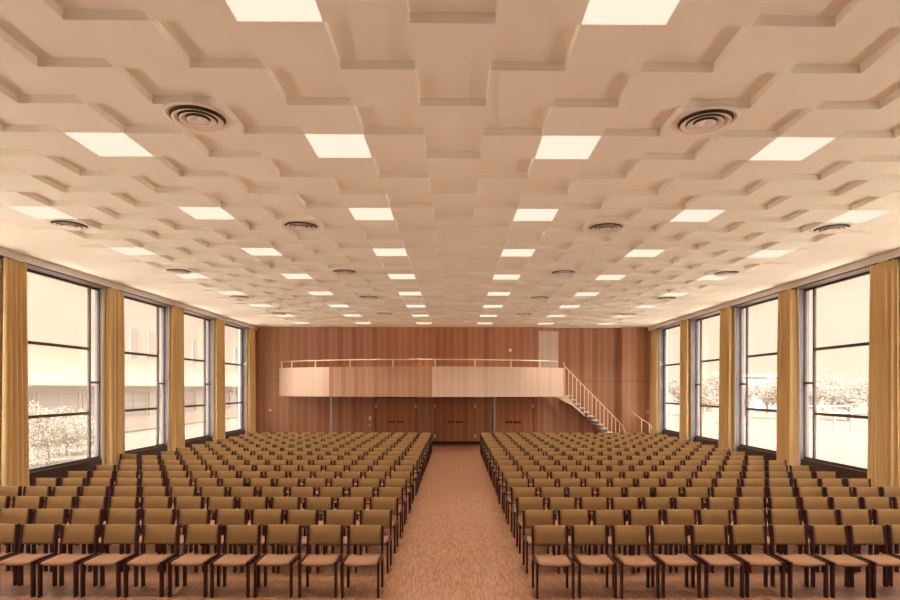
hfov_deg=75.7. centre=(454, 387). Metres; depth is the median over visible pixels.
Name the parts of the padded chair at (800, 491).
leg, backrest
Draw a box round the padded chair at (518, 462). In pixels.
[516,460,537,495]
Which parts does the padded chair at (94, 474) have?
backrest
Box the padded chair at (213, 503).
[206,496,236,552]
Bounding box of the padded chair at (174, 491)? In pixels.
[170,486,196,534]
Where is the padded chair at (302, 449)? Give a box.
[301,448,316,454]
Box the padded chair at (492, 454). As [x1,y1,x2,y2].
[490,451,506,481]
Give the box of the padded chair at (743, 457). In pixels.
[727,455,745,464]
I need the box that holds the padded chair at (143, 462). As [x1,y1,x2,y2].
[139,459,160,477]
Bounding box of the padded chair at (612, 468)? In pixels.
[610,465,635,486]
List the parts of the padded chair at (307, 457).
backrest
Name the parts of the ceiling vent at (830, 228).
plate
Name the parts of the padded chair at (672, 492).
backrest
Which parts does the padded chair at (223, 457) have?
backrest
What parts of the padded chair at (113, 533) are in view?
leg, leg, seat, seat frame, leg, backrest, leg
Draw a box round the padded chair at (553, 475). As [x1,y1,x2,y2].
[550,472,571,494]
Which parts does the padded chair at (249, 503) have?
backrest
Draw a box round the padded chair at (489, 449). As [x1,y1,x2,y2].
[488,448,503,476]
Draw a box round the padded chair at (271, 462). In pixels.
[263,460,287,477]
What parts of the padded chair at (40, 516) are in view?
leg, leg, backrest, leg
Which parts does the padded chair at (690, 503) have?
leg, backrest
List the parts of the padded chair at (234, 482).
backrest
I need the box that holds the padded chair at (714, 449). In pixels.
[713,448,729,455]
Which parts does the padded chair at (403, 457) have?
backrest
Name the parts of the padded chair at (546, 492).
backrest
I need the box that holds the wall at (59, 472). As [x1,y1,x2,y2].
[29,330,243,496]
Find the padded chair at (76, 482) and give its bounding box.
[60,478,85,486]
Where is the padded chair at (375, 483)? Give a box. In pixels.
[357,478,380,519]
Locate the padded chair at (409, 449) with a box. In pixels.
[408,448,423,476]
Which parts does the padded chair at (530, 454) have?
backrest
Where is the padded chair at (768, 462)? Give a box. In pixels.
[766,460,785,465]
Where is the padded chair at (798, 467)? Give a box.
[789,465,810,472]
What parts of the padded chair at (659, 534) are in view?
leg, leg, backrest, seat frame, seat, leg, leg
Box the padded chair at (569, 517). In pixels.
[558,509,597,572]
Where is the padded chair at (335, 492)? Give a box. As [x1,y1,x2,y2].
[318,487,344,520]
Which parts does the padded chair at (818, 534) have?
leg, backrest, leg, seat frame, seat, leg, leg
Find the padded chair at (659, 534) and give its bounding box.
[650,524,700,597]
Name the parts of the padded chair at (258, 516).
leg, leg, seat, backrest, leg, leg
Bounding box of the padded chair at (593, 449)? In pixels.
[592,448,608,455]
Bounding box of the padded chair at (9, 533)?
[0,523,20,585]
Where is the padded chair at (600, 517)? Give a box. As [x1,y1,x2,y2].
[593,509,634,573]
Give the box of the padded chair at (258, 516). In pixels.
[240,509,283,572]
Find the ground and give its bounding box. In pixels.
[29,395,867,468]
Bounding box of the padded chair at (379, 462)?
[377,460,395,478]
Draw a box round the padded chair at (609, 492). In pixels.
[596,487,627,514]
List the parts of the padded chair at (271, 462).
backrest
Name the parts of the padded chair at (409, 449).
backrest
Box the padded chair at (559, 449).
[558,448,573,455]
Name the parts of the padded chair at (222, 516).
leg, seat, leg, backrest, leg, leg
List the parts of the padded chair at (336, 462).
backrest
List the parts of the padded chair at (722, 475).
backrest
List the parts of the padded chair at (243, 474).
backrest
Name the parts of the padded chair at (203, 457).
backrest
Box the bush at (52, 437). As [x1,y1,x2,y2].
[28,400,91,466]
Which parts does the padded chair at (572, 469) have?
backrest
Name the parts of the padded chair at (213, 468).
backrest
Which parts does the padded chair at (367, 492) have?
backrest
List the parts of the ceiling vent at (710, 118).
plate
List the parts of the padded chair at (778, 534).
leg, backrest, leg, seat frame, seat, leg, leg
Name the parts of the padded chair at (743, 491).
leg, backrest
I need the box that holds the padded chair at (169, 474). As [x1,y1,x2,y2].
[165,471,188,493]
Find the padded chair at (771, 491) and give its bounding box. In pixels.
[767,487,808,531]
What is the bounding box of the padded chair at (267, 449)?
[266,447,281,454]
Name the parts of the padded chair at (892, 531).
leg, backrest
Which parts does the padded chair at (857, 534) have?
leg, backrest, leg, seat frame, seat, leg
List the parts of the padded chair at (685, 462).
backrest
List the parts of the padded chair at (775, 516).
leg, backrest, leg, leg, leg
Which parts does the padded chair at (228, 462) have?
backrest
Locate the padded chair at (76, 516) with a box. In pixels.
[50,508,103,571]
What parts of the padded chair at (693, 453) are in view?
backrest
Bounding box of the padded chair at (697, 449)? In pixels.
[696,448,712,455]
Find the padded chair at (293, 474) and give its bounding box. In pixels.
[286,471,311,493]
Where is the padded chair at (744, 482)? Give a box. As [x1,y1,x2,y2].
[741,478,767,503]
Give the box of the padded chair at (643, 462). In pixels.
[641,460,660,478]
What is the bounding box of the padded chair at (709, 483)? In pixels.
[689,478,713,503]
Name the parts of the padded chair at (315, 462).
backrest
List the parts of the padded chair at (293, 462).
backrest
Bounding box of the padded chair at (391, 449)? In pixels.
[390,448,405,455]
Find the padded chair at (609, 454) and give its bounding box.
[601,451,620,465]
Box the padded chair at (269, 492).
[259,486,286,530]
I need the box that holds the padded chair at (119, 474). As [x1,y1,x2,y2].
[115,471,138,477]
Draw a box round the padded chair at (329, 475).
[314,471,336,507]
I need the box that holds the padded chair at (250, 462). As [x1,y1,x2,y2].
[247,460,266,486]
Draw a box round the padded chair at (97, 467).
[85,465,115,486]
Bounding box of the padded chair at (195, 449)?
[194,447,210,454]
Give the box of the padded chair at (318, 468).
[300,465,322,496]
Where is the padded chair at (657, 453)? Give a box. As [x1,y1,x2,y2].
[656,451,672,465]
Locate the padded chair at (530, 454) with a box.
[527,451,543,465]
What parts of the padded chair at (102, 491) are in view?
backrest, leg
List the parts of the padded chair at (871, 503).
leg, backrest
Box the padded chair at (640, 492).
[625,487,651,520]
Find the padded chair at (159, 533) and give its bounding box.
[124,524,180,597]
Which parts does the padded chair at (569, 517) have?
leg, leg, backrest, seat, leg, leg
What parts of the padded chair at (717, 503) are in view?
leg, backrest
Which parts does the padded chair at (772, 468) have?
backrest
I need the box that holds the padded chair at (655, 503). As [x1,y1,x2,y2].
[642,497,681,553]
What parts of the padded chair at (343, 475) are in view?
backrest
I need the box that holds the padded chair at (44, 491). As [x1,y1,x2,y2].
[23,486,50,518]
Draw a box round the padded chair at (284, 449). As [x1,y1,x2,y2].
[283,448,298,454]
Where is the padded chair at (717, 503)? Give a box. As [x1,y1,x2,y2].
[706,497,747,553]
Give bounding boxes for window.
[22,262,111,471]
[119,290,174,452]
[181,308,216,440]
[222,320,250,433]
[656,320,684,433]
[687,308,725,440]
[730,291,782,452]
[791,263,878,471]
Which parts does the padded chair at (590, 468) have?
backrest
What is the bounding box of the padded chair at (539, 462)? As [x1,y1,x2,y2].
[537,460,555,478]
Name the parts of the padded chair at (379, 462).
backrest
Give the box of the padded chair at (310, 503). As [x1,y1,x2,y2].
[297,497,333,552]
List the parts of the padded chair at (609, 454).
backrest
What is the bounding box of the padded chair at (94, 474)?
[80,471,114,495]
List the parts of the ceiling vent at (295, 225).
plate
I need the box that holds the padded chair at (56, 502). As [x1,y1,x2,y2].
[32,496,75,551]
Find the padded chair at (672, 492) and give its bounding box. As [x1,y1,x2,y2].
[653,487,689,535]
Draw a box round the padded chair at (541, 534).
[531,525,574,598]
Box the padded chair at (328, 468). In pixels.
[325,465,345,485]
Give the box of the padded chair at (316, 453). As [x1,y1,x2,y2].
[310,451,327,459]
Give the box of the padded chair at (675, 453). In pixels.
[674,451,691,465]
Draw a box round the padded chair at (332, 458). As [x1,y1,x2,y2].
[321,455,339,471]
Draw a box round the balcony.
[279,359,563,396]
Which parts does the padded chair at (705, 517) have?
leg, leg, backrest, leg, leg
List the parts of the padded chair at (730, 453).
backrest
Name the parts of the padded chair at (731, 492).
leg, backrest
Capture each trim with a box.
[0,247,257,329]
[648,248,899,330]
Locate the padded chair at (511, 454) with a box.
[509,451,525,465]
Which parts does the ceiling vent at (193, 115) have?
plate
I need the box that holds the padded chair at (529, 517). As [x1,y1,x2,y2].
[522,509,559,573]
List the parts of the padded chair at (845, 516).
leg, backrest, leg, leg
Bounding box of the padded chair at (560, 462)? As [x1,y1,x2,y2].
[558,460,577,478]
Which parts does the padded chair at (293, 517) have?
leg, leg, seat, backrest, leg, leg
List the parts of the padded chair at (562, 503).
backrest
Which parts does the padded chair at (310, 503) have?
leg, seat, backrest, leg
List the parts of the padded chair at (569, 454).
backrest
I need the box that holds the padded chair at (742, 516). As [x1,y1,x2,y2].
[733,509,782,572]
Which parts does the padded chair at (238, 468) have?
backrest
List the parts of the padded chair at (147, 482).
leg, backrest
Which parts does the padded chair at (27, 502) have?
backrest, leg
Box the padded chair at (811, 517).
[803,509,856,572]
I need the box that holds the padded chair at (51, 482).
[33,478,58,506]
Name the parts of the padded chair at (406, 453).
backrest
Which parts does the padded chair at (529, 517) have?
leg, leg, backrest, seat, leg, leg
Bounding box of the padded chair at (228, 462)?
[219,460,245,486]
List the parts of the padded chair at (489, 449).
backrest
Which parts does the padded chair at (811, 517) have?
leg, backrest, leg, leg, leg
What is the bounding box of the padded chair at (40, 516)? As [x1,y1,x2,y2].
[12,508,67,571]
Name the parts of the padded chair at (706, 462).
backrest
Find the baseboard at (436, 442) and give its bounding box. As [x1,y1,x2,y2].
[415,441,479,443]
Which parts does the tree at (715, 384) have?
crown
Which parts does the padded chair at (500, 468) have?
leg, backrest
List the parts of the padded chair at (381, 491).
backrest, leg, leg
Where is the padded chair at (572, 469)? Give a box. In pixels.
[565,465,585,486]
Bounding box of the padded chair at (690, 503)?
[673,497,714,552]
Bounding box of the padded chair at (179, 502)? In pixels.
[161,496,203,552]
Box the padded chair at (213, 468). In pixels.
[210,465,230,485]
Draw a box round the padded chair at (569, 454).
[564,451,580,465]
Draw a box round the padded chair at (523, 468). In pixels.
[521,465,540,486]
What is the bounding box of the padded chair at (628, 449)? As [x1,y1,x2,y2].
[627,448,642,455]
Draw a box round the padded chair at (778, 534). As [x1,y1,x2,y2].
[769,524,827,597]
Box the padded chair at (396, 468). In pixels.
[394,465,413,503]
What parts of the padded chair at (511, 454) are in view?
backrest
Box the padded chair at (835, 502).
[830,497,879,552]
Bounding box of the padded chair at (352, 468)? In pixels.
[345,465,368,496]
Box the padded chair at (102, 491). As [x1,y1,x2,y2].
[67,486,109,519]
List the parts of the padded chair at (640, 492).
leg, backrest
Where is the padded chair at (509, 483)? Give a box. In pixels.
[505,479,528,523]
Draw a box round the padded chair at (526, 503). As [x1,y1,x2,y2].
[516,497,548,553]
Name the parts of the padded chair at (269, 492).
backrest, leg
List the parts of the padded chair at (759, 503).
leg, backrest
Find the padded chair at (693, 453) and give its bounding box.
[692,451,709,465]
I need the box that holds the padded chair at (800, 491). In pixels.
[796,487,830,509]
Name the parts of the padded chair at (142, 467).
backrest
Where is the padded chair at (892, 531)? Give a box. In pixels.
[886,524,899,586]
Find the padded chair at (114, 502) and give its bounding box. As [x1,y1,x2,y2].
[93,496,139,548]
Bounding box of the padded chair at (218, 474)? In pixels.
[215,471,237,496]
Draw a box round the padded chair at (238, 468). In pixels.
[227,465,253,496]
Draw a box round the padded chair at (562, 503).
[548,497,581,553]
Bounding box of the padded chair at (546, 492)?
[539,487,569,535]
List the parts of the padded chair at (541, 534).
leg, leg, backrest, seat frame, seat, leg, leg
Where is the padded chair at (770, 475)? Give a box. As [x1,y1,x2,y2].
[766,471,789,478]
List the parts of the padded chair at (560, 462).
backrest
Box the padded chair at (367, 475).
[364,471,386,494]
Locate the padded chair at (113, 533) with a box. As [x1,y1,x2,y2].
[80,524,139,597]
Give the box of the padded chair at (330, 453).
[329,451,345,459]
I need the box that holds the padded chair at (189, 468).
[186,465,207,496]
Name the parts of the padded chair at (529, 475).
backrest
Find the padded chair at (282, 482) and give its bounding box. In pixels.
[269,478,300,507]
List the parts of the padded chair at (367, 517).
leg, leg, backrest, seat, leg, leg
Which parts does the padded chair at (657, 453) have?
backrest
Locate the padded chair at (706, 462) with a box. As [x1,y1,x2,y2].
[704,460,723,478]
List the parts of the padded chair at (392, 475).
backrest, leg, leg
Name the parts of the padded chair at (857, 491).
leg, backrest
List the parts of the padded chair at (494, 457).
backrest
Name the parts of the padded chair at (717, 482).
backrest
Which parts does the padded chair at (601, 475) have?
backrest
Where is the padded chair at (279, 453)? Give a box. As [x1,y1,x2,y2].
[273,451,289,459]
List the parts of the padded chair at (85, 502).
leg, backrest, leg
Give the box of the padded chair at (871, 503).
[860,496,891,552]
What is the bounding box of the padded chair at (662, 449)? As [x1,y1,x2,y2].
[661,448,677,455]
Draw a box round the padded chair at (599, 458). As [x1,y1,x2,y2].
[591,456,609,471]
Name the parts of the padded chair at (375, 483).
backrest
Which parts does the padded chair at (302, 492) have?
backrest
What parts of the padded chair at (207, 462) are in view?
backrest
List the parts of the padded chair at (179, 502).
backrest, leg, leg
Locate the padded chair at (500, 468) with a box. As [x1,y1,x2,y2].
[498,466,517,503]
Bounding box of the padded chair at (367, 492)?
[344,487,374,535]
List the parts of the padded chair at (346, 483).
backrest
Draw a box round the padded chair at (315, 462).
[312,460,331,486]
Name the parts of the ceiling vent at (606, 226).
plate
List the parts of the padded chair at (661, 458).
backrest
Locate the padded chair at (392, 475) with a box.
[389,471,411,512]
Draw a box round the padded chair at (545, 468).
[543,465,566,496]
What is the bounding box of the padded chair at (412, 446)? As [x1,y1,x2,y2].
[411,445,425,471]
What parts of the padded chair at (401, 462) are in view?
backrest, leg, leg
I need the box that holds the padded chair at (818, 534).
[809,525,870,597]
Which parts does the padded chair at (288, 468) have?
backrest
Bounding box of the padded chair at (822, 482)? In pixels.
[819,478,844,486]
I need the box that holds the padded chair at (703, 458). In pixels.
[688,455,706,471]
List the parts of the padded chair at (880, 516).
leg, backrest, leg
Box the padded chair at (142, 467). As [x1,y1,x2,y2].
[140,465,161,475]
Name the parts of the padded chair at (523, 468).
backrest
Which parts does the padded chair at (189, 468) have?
backrest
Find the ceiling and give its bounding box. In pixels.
[0,0,899,327]
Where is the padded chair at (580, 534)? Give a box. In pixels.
[571,525,616,597]
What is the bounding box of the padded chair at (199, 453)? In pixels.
[197,451,213,459]
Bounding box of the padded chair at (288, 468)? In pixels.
[273,465,299,486]
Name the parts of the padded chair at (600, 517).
leg, leg, backrest, seat, leg, leg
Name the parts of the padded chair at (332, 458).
backrest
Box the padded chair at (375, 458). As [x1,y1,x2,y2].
[362,455,379,471]
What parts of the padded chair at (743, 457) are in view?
backrest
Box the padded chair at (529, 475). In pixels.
[526,471,547,507]
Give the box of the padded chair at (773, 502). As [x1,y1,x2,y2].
[768,497,808,551]
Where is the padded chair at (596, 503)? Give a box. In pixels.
[579,497,610,552]
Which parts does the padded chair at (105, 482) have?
backrest, leg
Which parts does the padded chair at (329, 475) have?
backrest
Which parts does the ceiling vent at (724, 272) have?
plate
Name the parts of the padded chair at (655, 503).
leg, backrest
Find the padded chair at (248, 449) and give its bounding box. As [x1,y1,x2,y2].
[247,448,262,454]
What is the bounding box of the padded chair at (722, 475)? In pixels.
[718,471,741,486]
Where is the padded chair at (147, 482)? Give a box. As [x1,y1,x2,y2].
[139,478,164,506]
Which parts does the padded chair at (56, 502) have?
backrest, leg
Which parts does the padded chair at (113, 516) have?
leg, leg, leg, backrest, leg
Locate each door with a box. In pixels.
[375,397,415,434]
[434,397,474,443]
[492,397,533,434]
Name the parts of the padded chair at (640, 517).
leg, leg, backrest, leg, leg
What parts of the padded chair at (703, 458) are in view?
backrest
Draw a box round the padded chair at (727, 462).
[724,460,744,470]
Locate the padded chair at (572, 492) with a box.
[567,487,593,520]
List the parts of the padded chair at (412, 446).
backrest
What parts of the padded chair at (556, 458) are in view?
backrest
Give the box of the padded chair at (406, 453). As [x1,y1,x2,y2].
[405,451,421,481]
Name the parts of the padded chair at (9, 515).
leg, backrest, leg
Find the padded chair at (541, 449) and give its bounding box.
[540,448,555,455]
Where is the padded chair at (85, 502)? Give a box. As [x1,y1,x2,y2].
[59,496,107,551]
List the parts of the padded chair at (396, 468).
backrest, leg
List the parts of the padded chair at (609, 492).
backrest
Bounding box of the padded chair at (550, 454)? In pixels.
[546,451,562,465]
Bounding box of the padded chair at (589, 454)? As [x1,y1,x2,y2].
[582,451,599,465]
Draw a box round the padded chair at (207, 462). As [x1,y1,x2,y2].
[205,460,224,477]
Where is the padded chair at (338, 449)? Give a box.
[337,448,352,455]
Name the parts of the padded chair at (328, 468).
backrest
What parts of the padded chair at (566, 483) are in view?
backrest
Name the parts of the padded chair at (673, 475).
backrest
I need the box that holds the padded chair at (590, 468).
[587,465,609,485]
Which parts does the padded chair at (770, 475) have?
backrest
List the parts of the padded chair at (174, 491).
backrest, leg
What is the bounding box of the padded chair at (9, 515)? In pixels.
[0,508,32,571]
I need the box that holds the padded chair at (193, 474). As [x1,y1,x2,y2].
[190,471,212,507]
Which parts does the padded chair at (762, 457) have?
backrest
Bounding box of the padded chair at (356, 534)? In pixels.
[341,524,383,597]
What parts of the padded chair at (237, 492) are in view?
backrest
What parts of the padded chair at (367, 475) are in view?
backrest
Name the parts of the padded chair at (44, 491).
backrest, leg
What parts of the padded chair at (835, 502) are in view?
leg, backrest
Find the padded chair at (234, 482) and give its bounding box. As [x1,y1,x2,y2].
[212,478,245,519]
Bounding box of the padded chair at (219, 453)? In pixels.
[216,451,232,459]
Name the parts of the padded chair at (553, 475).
backrest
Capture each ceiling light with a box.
[7,206,75,218]
[64,132,152,155]
[108,247,155,254]
[175,273,207,277]
[179,207,234,218]
[217,291,245,294]
[226,0,321,20]
[241,248,281,254]
[249,304,272,306]
[281,274,312,278]
[293,322,310,323]
[305,134,371,157]
[309,292,333,294]
[329,305,348,306]
[342,314,361,316]
[349,208,393,219]
[355,322,370,323]
[373,248,406,255]
[388,274,415,278]
[398,292,420,294]
[406,305,425,306]
[412,315,428,316]
[416,322,431,323]
[480,315,496,316]
[483,305,502,307]
[487,292,509,295]
[493,274,519,279]
[501,249,534,255]
[513,209,557,220]
[535,136,600,158]
[547,315,564,316]
[559,305,580,307]
[574,292,599,295]
[582,0,678,24]
[595,275,625,279]
[597,323,613,324]
[624,250,663,256]
[635,305,657,307]
[661,293,687,295]
[670,210,724,221]
[697,275,729,279]
[749,137,834,159]
[749,250,793,256]
[827,210,889,221]
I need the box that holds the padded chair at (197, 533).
[168,524,221,597]
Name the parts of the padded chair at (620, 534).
leg, leg, backrest, seat frame, seat, leg, leg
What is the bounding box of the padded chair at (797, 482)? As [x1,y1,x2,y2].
[794,478,830,507]
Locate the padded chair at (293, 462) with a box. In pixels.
[287,460,309,477]
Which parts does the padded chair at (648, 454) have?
backrest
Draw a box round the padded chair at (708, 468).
[699,465,720,476]
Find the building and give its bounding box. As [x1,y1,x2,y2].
[27,272,238,442]
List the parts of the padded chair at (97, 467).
backrest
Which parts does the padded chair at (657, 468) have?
backrest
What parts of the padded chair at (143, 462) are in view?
backrest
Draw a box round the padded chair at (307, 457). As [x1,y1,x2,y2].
[299,455,318,470]
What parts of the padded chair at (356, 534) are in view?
leg, leg, seat, seat frame, backrest, leg, leg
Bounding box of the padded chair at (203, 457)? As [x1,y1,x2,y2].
[193,455,218,486]
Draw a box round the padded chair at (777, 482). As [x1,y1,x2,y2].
[766,478,791,518]
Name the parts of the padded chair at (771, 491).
leg, backrest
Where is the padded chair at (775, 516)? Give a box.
[767,509,818,572]
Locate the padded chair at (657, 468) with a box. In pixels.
[655,465,682,496]
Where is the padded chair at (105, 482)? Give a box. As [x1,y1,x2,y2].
[75,478,112,506]
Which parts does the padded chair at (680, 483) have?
backrest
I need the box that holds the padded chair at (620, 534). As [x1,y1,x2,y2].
[611,525,659,598]
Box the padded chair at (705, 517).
[697,509,744,572]
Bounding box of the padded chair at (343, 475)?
[335,471,361,507]
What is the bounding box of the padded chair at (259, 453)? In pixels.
[254,451,270,459]
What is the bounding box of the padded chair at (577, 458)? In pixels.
[571,456,588,471]
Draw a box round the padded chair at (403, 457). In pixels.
[402,455,419,488]
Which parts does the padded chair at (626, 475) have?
backrest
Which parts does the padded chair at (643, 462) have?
backrest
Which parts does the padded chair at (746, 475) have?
backrest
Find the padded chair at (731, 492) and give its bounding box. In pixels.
[711,487,738,514]
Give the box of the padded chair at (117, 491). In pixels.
[107,486,139,508]
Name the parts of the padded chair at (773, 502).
leg, backrest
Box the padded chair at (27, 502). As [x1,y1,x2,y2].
[11,496,43,544]
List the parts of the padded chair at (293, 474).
backrest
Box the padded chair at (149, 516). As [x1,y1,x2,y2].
[126,508,175,571]
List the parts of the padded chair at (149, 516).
leg, leg, backrest, leg, leg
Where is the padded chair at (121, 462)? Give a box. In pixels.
[119,459,138,464]
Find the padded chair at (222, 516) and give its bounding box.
[202,509,247,572]
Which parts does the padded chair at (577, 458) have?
backrest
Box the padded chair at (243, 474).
[240,471,262,492]
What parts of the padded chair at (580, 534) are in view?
leg, leg, backrest, seat frame, seat, leg, leg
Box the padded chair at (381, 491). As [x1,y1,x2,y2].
[377,487,403,537]
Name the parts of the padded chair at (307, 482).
backrest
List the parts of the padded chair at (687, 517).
leg, leg, backrest, leg, leg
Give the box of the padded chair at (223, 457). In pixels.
[221,455,238,470]
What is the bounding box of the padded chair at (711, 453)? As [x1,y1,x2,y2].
[710,451,727,459]
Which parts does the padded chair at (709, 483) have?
backrest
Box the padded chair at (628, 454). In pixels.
[619,451,636,459]
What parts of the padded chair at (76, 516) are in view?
leg, leg, leg, backrest, leg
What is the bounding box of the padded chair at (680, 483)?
[663,478,687,507]
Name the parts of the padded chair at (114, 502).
backrest, leg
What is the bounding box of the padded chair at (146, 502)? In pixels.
[130,496,171,551]
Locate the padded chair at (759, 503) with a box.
[735,497,778,552]
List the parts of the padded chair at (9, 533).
seat frame, backrest, leg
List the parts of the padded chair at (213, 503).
backrest, leg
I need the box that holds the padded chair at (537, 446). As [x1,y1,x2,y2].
[536,445,550,451]
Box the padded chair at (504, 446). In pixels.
[503,445,517,451]
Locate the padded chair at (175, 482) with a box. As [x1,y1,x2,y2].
[167,478,191,502]
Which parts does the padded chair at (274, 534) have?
leg, leg, seat, seat frame, backrest, leg, leg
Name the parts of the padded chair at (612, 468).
backrest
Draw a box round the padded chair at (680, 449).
[679,448,694,451]
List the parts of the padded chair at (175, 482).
backrest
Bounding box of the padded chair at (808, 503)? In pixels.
[799,497,843,551]
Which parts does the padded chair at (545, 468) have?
backrest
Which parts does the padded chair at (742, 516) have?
leg, leg, backrest, leg, leg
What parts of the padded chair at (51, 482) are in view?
backrest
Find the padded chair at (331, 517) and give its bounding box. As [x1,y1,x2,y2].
[316,509,356,573]
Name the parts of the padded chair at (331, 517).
leg, leg, seat, backrest, leg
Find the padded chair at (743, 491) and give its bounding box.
[738,487,768,514]
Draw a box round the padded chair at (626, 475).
[623,471,644,496]
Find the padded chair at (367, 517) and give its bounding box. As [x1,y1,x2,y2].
[355,509,391,573]
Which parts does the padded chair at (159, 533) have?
leg, leg, seat, seat frame, backrest, leg, leg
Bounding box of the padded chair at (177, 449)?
[176,447,191,454]
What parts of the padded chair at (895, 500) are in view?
leg, backrest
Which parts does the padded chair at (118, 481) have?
backrest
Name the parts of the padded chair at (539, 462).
backrest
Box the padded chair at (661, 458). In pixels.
[649,456,666,471]
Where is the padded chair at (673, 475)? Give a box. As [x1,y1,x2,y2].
[670,471,692,493]
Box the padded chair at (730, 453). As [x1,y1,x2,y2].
[729,451,745,455]
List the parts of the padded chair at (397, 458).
backrest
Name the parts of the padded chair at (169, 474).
backrest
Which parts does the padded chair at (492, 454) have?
backrest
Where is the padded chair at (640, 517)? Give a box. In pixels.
[628,509,671,572]
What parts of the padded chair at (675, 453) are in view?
backrest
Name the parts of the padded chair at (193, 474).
backrest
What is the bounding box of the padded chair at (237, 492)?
[229,486,256,513]
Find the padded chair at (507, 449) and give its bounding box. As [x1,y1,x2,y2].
[506,448,520,455]
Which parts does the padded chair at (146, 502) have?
leg, backrest, leg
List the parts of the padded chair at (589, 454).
backrest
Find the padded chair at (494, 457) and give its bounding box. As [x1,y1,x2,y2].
[493,456,510,488]
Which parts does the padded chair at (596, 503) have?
leg, backrest, leg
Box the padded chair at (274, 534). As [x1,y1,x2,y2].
[254,524,301,597]
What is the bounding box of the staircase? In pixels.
[557,362,625,434]
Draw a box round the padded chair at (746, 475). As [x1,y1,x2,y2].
[743,471,766,478]
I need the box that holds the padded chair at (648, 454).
[638,451,654,465]
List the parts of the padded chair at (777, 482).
backrest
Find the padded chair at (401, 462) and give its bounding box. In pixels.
[399,460,417,495]
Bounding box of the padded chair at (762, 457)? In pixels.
[746,455,764,459]
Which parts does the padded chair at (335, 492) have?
backrest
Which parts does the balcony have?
handrail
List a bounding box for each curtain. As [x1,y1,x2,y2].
[0,257,28,506]
[102,287,124,467]
[168,306,184,450]
[213,319,225,441]
[246,328,255,433]
[650,329,659,432]
[679,319,691,441]
[718,307,735,451]
[776,288,799,473]
[867,259,899,507]
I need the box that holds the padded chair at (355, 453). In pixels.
[348,451,364,459]
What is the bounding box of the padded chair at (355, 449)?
[354,448,369,455]
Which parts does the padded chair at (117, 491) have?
backrest, leg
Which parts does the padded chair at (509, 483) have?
leg, leg, backrest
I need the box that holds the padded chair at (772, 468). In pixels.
[766,465,793,485]
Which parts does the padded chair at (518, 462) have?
backrest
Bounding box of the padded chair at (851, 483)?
[845,478,870,490]
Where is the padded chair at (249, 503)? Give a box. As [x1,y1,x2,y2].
[229,497,268,552]
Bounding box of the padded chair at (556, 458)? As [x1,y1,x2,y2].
[551,456,569,471]
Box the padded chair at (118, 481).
[108,478,139,502]
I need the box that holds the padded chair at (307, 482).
[301,478,327,520]
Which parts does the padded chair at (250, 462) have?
backrest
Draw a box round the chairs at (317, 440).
[191,432,714,466]
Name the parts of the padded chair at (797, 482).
leg, backrest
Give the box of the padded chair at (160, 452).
[159,451,176,459]
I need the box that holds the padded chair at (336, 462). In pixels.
[334,460,353,478]
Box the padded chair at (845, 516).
[836,509,872,571]
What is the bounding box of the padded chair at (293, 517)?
[277,509,318,573]
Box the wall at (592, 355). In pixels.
[255,327,619,441]
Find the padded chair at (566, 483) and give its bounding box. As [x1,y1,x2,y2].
[558,478,581,503]
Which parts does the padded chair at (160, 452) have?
backrest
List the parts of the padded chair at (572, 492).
backrest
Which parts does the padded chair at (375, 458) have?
backrest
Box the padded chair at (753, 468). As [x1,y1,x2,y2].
[744,465,765,471]
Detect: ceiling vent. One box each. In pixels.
[46,219,91,230]
[162,101,232,131]
[163,268,193,274]
[229,295,250,298]
[270,312,287,314]
[281,220,320,231]
[330,268,358,274]
[358,295,379,299]
[376,312,392,314]
[516,313,532,315]
[529,296,549,299]
[549,269,577,275]
[586,221,625,232]
[620,313,637,315]
[655,296,677,300]
[671,105,740,134]
[711,270,740,275]
[809,222,854,233]
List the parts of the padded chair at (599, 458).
backrest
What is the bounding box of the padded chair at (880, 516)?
[872,509,899,571]
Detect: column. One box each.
[94,289,102,457]
[161,307,167,450]
[206,320,212,440]
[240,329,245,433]
[659,329,666,434]
[692,320,699,441]
[735,308,743,451]
[799,290,808,464]
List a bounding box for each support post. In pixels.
[331,397,332,431]
[493,397,495,432]
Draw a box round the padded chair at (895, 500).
[892,496,899,508]
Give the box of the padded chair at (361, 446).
[360,444,374,451]
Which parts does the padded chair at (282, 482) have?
backrest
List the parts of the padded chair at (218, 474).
backrest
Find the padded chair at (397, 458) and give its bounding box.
[382,455,399,471]
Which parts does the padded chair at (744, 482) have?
backrest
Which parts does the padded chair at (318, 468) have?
backrest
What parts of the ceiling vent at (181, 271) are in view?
plate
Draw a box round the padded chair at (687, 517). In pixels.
[663,509,708,572]
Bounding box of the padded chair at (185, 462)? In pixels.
[183,460,202,477]
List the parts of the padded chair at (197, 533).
leg, leg, seat, seat frame, backrest, leg, leg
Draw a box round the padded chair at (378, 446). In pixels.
[377,445,391,451]
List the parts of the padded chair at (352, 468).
backrest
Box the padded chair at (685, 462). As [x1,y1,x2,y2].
[683,460,702,478]
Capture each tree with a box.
[668,373,679,405]
[699,370,718,411]
[699,382,718,421]
[744,379,765,424]
[753,379,776,418]
[762,374,776,398]
[809,380,838,410]
[812,372,848,403]
[822,380,867,420]
[846,376,868,414]
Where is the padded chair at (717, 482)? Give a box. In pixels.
[714,478,738,491]
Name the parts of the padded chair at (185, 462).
backrest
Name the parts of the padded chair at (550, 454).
backrest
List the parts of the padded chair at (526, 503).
leg, leg, backrest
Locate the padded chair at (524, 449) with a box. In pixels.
[523,448,538,455]
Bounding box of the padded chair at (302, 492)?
[284,487,315,514]
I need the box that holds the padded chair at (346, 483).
[330,478,354,503]
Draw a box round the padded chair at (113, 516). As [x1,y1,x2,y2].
[88,508,140,571]
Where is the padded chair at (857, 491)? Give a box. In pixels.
[853,487,880,519]
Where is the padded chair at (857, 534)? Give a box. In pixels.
[847,524,899,597]
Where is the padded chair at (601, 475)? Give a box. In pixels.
[598,471,624,493]
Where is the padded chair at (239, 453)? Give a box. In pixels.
[235,451,251,459]

